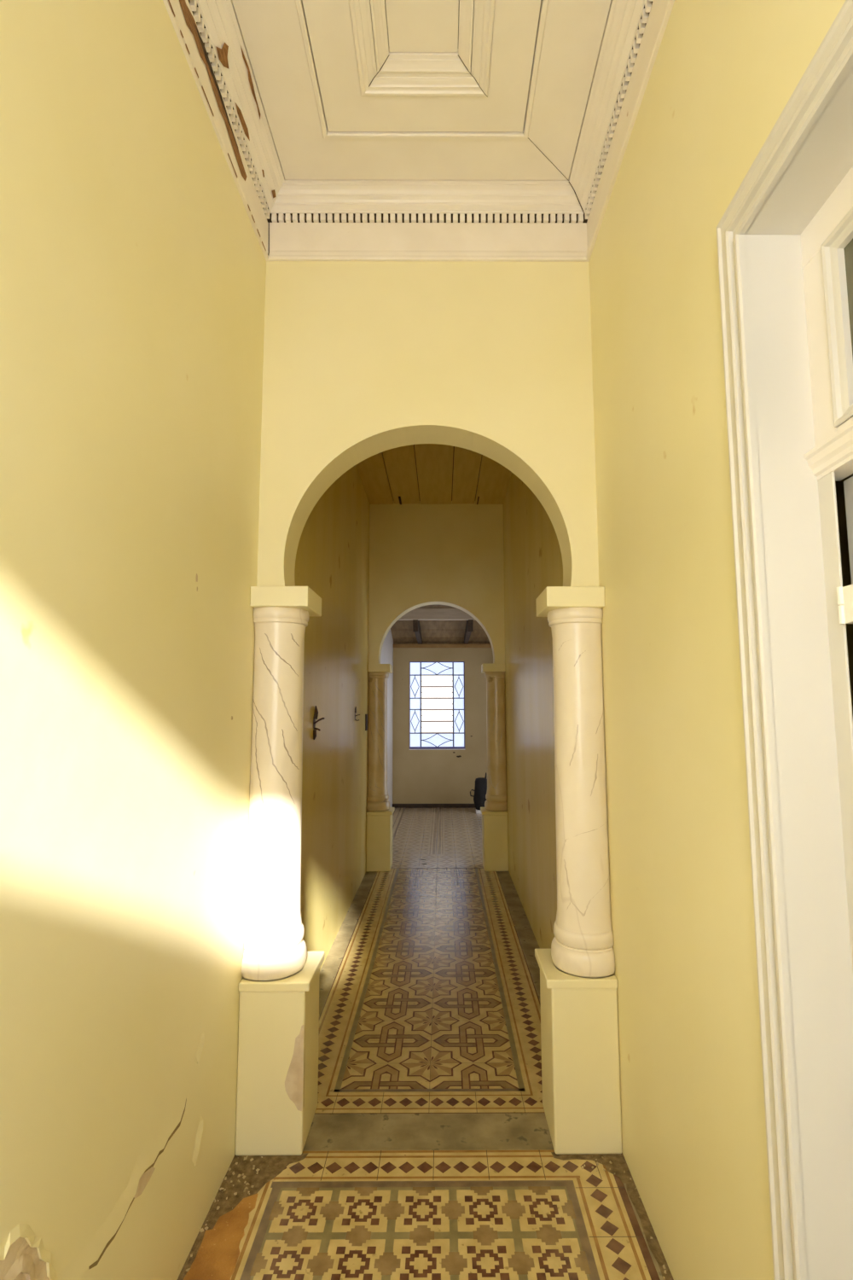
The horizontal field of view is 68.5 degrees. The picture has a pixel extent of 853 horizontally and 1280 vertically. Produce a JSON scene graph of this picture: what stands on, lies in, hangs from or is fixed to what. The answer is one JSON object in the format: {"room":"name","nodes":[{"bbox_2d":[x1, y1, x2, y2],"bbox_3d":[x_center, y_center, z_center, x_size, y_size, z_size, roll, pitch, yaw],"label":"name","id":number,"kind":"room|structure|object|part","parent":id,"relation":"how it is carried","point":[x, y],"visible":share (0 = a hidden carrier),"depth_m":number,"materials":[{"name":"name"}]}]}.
{"room":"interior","nodes":[
{"label":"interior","id":0,"kind":"room"},
{"bbox_2d":[0,0,369,1279],"bbox_3d":[-0.822,-0.136,2.942,0.211,4.300,8.036,0,-6,1],"label":"wall","id":1,"kind":"structure","parent":0,"point":[133,262],"depth_m":1.60,"materials":[{"name":"yellow paint"}]},
{"bbox_2d":[313,705,324,739],"bbox_3d":[-0.690,0.516,3.914,0.050,0.211,0.097,-5,-8,38],"label":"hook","id":2,"kind":"object","parent":1,"relation":"attached to","point":[316,714],"visible":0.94,"depth_m":3.91,"materials":[{"name":"brown metal"}]},
{"bbox_2d":[354,706,360,721],"bbox_3d":[-0.645,0.677,5.746,0.035,0.139,0.070,-5,-8,39],"label":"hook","id":3,"kind":"object","parent":1,"relation":"attached to","point":[356,706],"visible":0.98,"depth_m":5.74,"materials":[{"name":"brown metal"}]},
{"bbox_2d":[365,714,367,730],"bbox_3d":[-0.629,0.859,6.546,0.014,0.170,0.110,0,-6,1],"label":"switch box","id":4,"kind":"object","parent":1,"relation":"attached to","point":[366,715],"visible":1,"depth_m":6.50,"materials":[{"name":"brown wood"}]},
{"bbox_2d":[162,0,674,261],"bbox_3d":[-0.040,-2.088,1.116,1.503,0.328,3.639,0,-6,1],"label":"crown molding","id":5,"kind":"structure","parent":1,"relation":"attached to","point":[291,219],"depth_m":2.82,"materials":[{"name":"white paint"}]},
{"bbox_2d":[380,628,393,807],"bbox_3d":[-0.734,0.477,9.029,0.200,4.420,4.236,0,-6,1],"label":"wall","id":6,"kind":"structure","parent":0,"point":[386,655],"depth_m":10.21,"materials":[{"name":"paint"}]},
{"bbox_2d":[397,607,475,620],"bbox_3d":[0.747,-0.387,9.173,2.766,0.195,0.160,0,-6,0],"label":"beam","id":7,"kind":"structure","parent":6,"relation":"attached to","point":[420,613],"depth_m":9.09,"materials":[{"name":"white wood"}]},
{"bbox_2d":[232,0,611,180],"bbox_3d":[-0.040,-2.310,1.125,1.583,0.166,3.691,0,-6,1],"label":"ceiling","id":8,"kind":"structure","parent":0,"point":[367,90],"depth_m":2.37,"materials":[{"name":"white paint"}]},
{"bbox_3d":[-0.040,-2.255,1.134,0.488,0.053,2.594,0,-6,1],"label":"panel moulding","id":9,"kind":"part","parent":8,"relation":"part of","materials":[{"name":"white paint"}]},
{"bbox_3d":[-0.040,-2.277,1.136,0.349,0.049,2.451,0,-6,1],"label":"panel moulding","id":10,"kind":"part","parent":8,"relation":"part of","materials":[{"name":"white paint"}]},
{"bbox_3d":[-0.040,-2.298,1.139,0.250,0.028,2.349,0,-6,1],"label":"panel","id":11,"kind":"part","parent":8,"relation":"part of","materials":[{"name":"white paint"}]},
{"bbox_2d":[177,807,674,1279],"bbox_3d":[1.600,2.273,4.815,4.860,0.101,12.189,0,-6,1],"label":"floor","id":12,"kind":"structure","parent":0,"point":[428,1153],"depth_m":2.50,"materials":[{"name":"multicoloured tile"}]},
{"bbox_2d":[235,586,325,1155],"bbox_3d":[-0.592,0.887,2.653,0.276,2.205,0.332,0,-6,1],"label":"column","id":13,"kind":"structure","parent":12,"relation":"on","point":[276,1099],"depth_m":2.53,"materials":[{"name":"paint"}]},
{"bbox_2d":[366,663,394,871],"bbox_3d":[-0.491,1.349,6.781,0.268,2.165,0.332,0,-6,1],"label":"column","id":14,"kind":"structure","parent":12,"relation":"on","point":[380,812],"depth_m":6.67,"materials":[{"name":"stone"}]},
{"bbox_2d":[186,1155,666,1279],"bbox_3d":[-0.005,1.904,1.857,1.481,0.007,1.070,0,-6,1],"label":"crumbs","id":15,"kind":"object","parent":12,"relation":"on","point":[201,1230],"visible":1,"depth_m":2.25,"materials":[{"name":"paint"}]},
{"bbox_2d":[476,809,482,814],"bbox_3d":[0.888,2.766,10.112,0.180,0.055,0.165,0,-6,1],"label":"block","id":16,"kind":"object","parent":12,"relation":"on","point":[478,811],"visible":0.46,"depth_m":10.03,"materials":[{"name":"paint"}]},
{"bbox_2d":[470,772,487,809],"bbox_3d":[0.860,2.446,10.133,0.322,0.586,0.197,2,-7,-21],"label":"sack","id":17,"kind":"object","parent":16,"relation":"on","point":[480,788],"visible":0.8,"depth_m":10.07,"materials":[{"name":"fabric"}]},
{"bbox_2d":[480,663,508,871],"bbox_3d":[0.721,1.347,6.786,0.271,2.168,0.332,0,-6,1],"label":"column","id":18,"kind":"structure","parent":12,"relation":"on","point":[495,838],"depth_m":6.67,"materials":[{"name":"stone"}]},
{"bbox_2d":[535,586,622,1154],"bbox_3d":[0.613,0.887,2.658,0.279,2.202,0.332,0,-6,1],"label":"column","id":19,"kind":"structure","parent":12,"relation":"on","point":[581,1072],"depth_m":2.53,"materials":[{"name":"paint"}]},
{"bbox_2d":[256,261,599,586],"bbox_3d":[0.009,-1.245,2.923,1.529,2.100,0.200,0,-6,0],"label":"wall","id":20,"kind":"structure","parent":0,"point":[363,360],"depth_m":2.82,"materials":[{"name":"paint"}]},
{"bbox_2d":[355,443,511,504],"bbox_3d":[0.059,-1.770,5.043,1.583,0.105,3.991,0,-6,1],"label":"ceiling","id":21,"kind":"structure","parent":0,"point":[428,474],"depth_m":6.15,"materials":[{"name":"brown wood"}]},
{"bbox_2d":[368,500,505,663],"bbox_3d":[0.812,-0.791,7.005,3.090,2.135,0.200,0,-6,0],"label":"wall","id":22,"kind":"structure","parent":0,"point":[451,555],"depth_m":6.91,"materials":[{"name":"paint"}]},
{"bbox_2d":[390,604,489,641],"bbox_3d":[0.744,-0.721,9.143,2.960,1.178,4.356,0,-6,1],"label":"ceiling","id":23,"kind":"structure","parent":0,"point":[402,631],"depth_m":10.57,"materials":[{"name":"wood"}]},
{"bbox_2d":[413,619,422,644],"bbox_3d":[-0.138,-0.180,10.032,0.070,0.300,1.882,0,-6,1],"label":"rafter","id":24,"kind":"object","parent":23,"relation":"attached to","point":[416,626],"visible":0.86,"depth_m":9.66,"materials":[{"name":"brown wood"}]},
{"bbox_2d":[464,619,473,644],"bbox_3d":[0.667,-0.181,10.035,0.070,0.300,1.882,0,-6,1],"label":"rafter","id":25,"kind":"object","parent":23,"relation":"attached to","point":[469,625],"visible":0.86,"depth_m":9.61,"materials":[{"name":"brown wood"}]},
{"bbox_2d":[392,641,493,803],"bbox_3d":[0.797,0.680,11.038,3.167,4.400,0.202,0,-6,0],"label":"wall","id":26,"kind":"structure","parent":0,"point":[419,776],"depth_m":10.81,"materials":[{"name":"paint"}]},
{"bbox_2d":[392,803,475,808],"bbox_3d":[0.798,2.825,10.683,2.763,0.060,0.049,0,-6,0],"label":"baseboard","id":27,"kind":"structure","parent":26,"relation":"attached to","point":[395,805],"depth_m":10.66,"materials":[{"name":"brown wood"}]},
{"bbox_2d":[409,661,465,750],"bbox_3d":[0.185,1.136,10.921,0.971,1.534,0.092,0,-6,0],"label":"window","id":28,"kind":"structure","parent":26,"relation":"in","point":[437,709],"depth_m":10.94,"materials":[{"name":"glass"}]},
{"bbox_3d":[-0.198,1.752,10.872,0.199,0.267,0.004,0,-6,0],"label":"glass pane","id":29,"kind":"part","parent":28,"relation":"part of","materials":[{"name":"grey"}]},
{"bbox_3d":[-0.198,1.416,10.908,0.199,0.407,0.004,0,-6,0],"label":"glass pane","id":30,"kind":"part","parent":28,"relation":"part of","materials":[{"name":"grey"}]},
{"bbox_3d":[-0.199,1.116,10.940,0.199,0.197,0.004,0,-6,0],"label":"glass pane","id":31,"kind":"part","parent":28,"relation":"part of","materials":[{"name":"grey"}]},
{"bbox_3d":[-0.199,0.817,10.972,0.199,0.404,0.004,0,-6,0],"label":"glass pane","id":32,"kind":"part","parent":28,"relation":"part of","materials":[{"name":"grey"}]},
{"bbox_3d":[-0.200,0.498,11.006,0.199,0.237,0.004,0,-6,0],"label":"glass pane","id":33,"kind":"part","parent":28,"relation":"part of","materials":[{"name":"grey"}]},
{"bbox_3d":[0.184,0.717,10.984,0.544,0.192,0.028,0,-6,0],"label":"louvre pane","id":34,"kind":"part","parent":28,"relation":"part of","materials":[{"name":"grey"}]},
{"bbox_3d":[0.183,0.500,11.008,0.568,0.241,0.004,0,-6,0],"label":"glass pane","id":35,"kind":"part","parent":28,"relation":"part of","materials":[{"name":"grey"}]},
{"bbox_3d":[0.184,0.818,10.963,0.560,0.019,0.024,0,-6,0],"label":"louvre rail","id":36,"kind":"part","parent":28,"relation":"part of","materials":[{"name":"brown"}]},
{"bbox_3d":[0.184,0.916,10.963,0.544,0.192,0.028,0,-6,0],"label":"louvre pane","id":37,"kind":"part","parent":28,"relation":"part of","materials":[{"name":"grey"}]},
{"bbox_3d":[0.184,1.017,10.942,0.560,0.019,0.024,0,-6,0],"label":"louvre rail","id":38,"kind":"part","parent":28,"relation":"part of","materials":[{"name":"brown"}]},
{"bbox_3d":[0.184,1.115,10.942,0.544,0.192,0.028,0,-6,0],"label":"louvre pane","id":39,"kind":"part","parent":28,"relation":"part of","materials":[{"name":"grey"}]},
{"bbox_3d":[0.184,1.216,10.921,0.560,0.019,0.024,0,-6,0],"label":"louvre rail","id":40,"kind":"part","parent":28,"relation":"part of","materials":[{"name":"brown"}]},
{"bbox_3d":[0.185,1.314,10.920,0.544,0.192,0.028,0,-6,0],"label":"louvre pane","id":41,"kind":"part","parent":28,"relation":"part of","materials":[{"name":"grey"}]},
{"bbox_3d":[0.185,1.415,10.899,0.560,0.019,0.024,0,-6,0],"label":"louvre rail","id":42,"kind":"part","parent":28,"relation":"part of","materials":[{"name":"brown"}]},
{"bbox_3d":[0.185,1.513,10.899,0.544,0.192,0.028,0,-6,0],"label":"louvre pane","id":43,"kind":"part","parent":28,"relation":"part of","materials":[{"name":"grey"}]},
{"bbox_3d":[0.185,1.614,10.878,0.560,0.019,0.024,0,-6,0],"label":"louvre rail","id":44,"kind":"part","parent":28,"relation":"part of","materials":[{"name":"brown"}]},
{"bbox_3d":[0.185,1.749,10.874,0.568,0.271,0.004,0,-6,0],"label":"glass pane","id":45,"kind":"part","parent":28,"relation":"part of","materials":[{"name":"grey"}]},
{"bbox_3d":[0.186,1.889,10.825,0.970,0.016,0.062,0,-6,0],"label":"sill","id":46,"kind":"part","parent":28,"relation":"part of","materials":[{"name":"paint"}]},
{"bbox_3d":[0.568,0.497,11.009,0.202,0.237,0.004,0,-6,0],"label":"glass pane","id":47,"kind":"part","parent":28,"relation":"part of","materials":[{"name":"grey"}]},
{"bbox_3d":[0.570,1.751,10.875,0.202,0.267,0.004,0,-6,0],"label":"glass pane","id":48,"kind":"part","parent":28,"relation":"part of","materials":[{"name":"grey"}]},
{"bbox_3d":[0.570,1.415,10.911,0.202,0.407,0.004,0,-6,0],"label":"glass pane","id":49,"kind":"part","parent":28,"relation":"part of","materials":[{"name":"grey"}]},
{"bbox_3d":[0.569,1.115,10.943,0.202,0.197,0.004,0,-6,0],"label":"glass pane","id":50,"kind":"part","parent":28,"relation":"part of","materials":[{"name":"grey"}]},
{"bbox_3d":[0.569,0.816,10.975,0.202,0.404,0.004,0,-6,0],"label":"glass pane","id":51,"kind":"part","parent":28,"relation":"part of","materials":[{"name":"grey"}]},
{"bbox_2d":[393,644,491,647],"bbox_3d":[0.793,0.103,10.975,2.763,0.065,0.050,0,-6,0],"label":"timber","id":52,"kind":"structure","parent":26,"relation":"on","point":[394,645],"depth_m":10.95,"materials":[{"name":"brown wood"}]},
{"bbox_2d":[502,0,845,1279],"bbox_3d":[0.816,-0.138,2.948,0.120,4.300,8.034,0,-6,1],"label":"wall","id":53,"kind":"structure","parent":0,"point":[724,73],"depth_m":1.83,"materials":[{"name":"yellow paint"}]},
{"bbox_2d":[716,0,852,1279],"bbox_3d":[0.790,0.346,0.651,0.229,2.848,1.414,0,-6,1],"label":"door","id":54,"kind":"structure","parent":53,"relation":"in","point":[785,237],"depth_m":1.27,"materials":[{"name":"white paint"}]},
{"bbox_3d":[0.842,-0.694,0.790,0.050,0.545,1.259,0,-6,1],"label":"transom frame","id":55,"kind":"part","parent":54,"relation":"part of","materials":[{"name":"beige wood"}]},
{"bbox_3d":[0.844,0.681,0.642,0.050,2.180,1.258,0,-6,1],"label":"frame","id":56,"kind":"part","parent":54,"relation":"part of","materials":[{"name":"white paint"}]},
{"bbox_3d":[0.841,-0.684,0.765,0.006,0.380,1.030,0,-6,1],"label":"transom glass","id":57,"kind":"part","parent":54,"relation":"part of","materials":[{"name":"glass"}]},
{"bbox_2d":[835,473,852,718],"bbox_3d":[1.314,0.316,0.625,1.007,3.100,2.129,0,-6,1],"label":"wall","id":58,"kind":"structure","parent":0,"point":[839,485],"depth_m":1.64,"materials":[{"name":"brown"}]}
]}

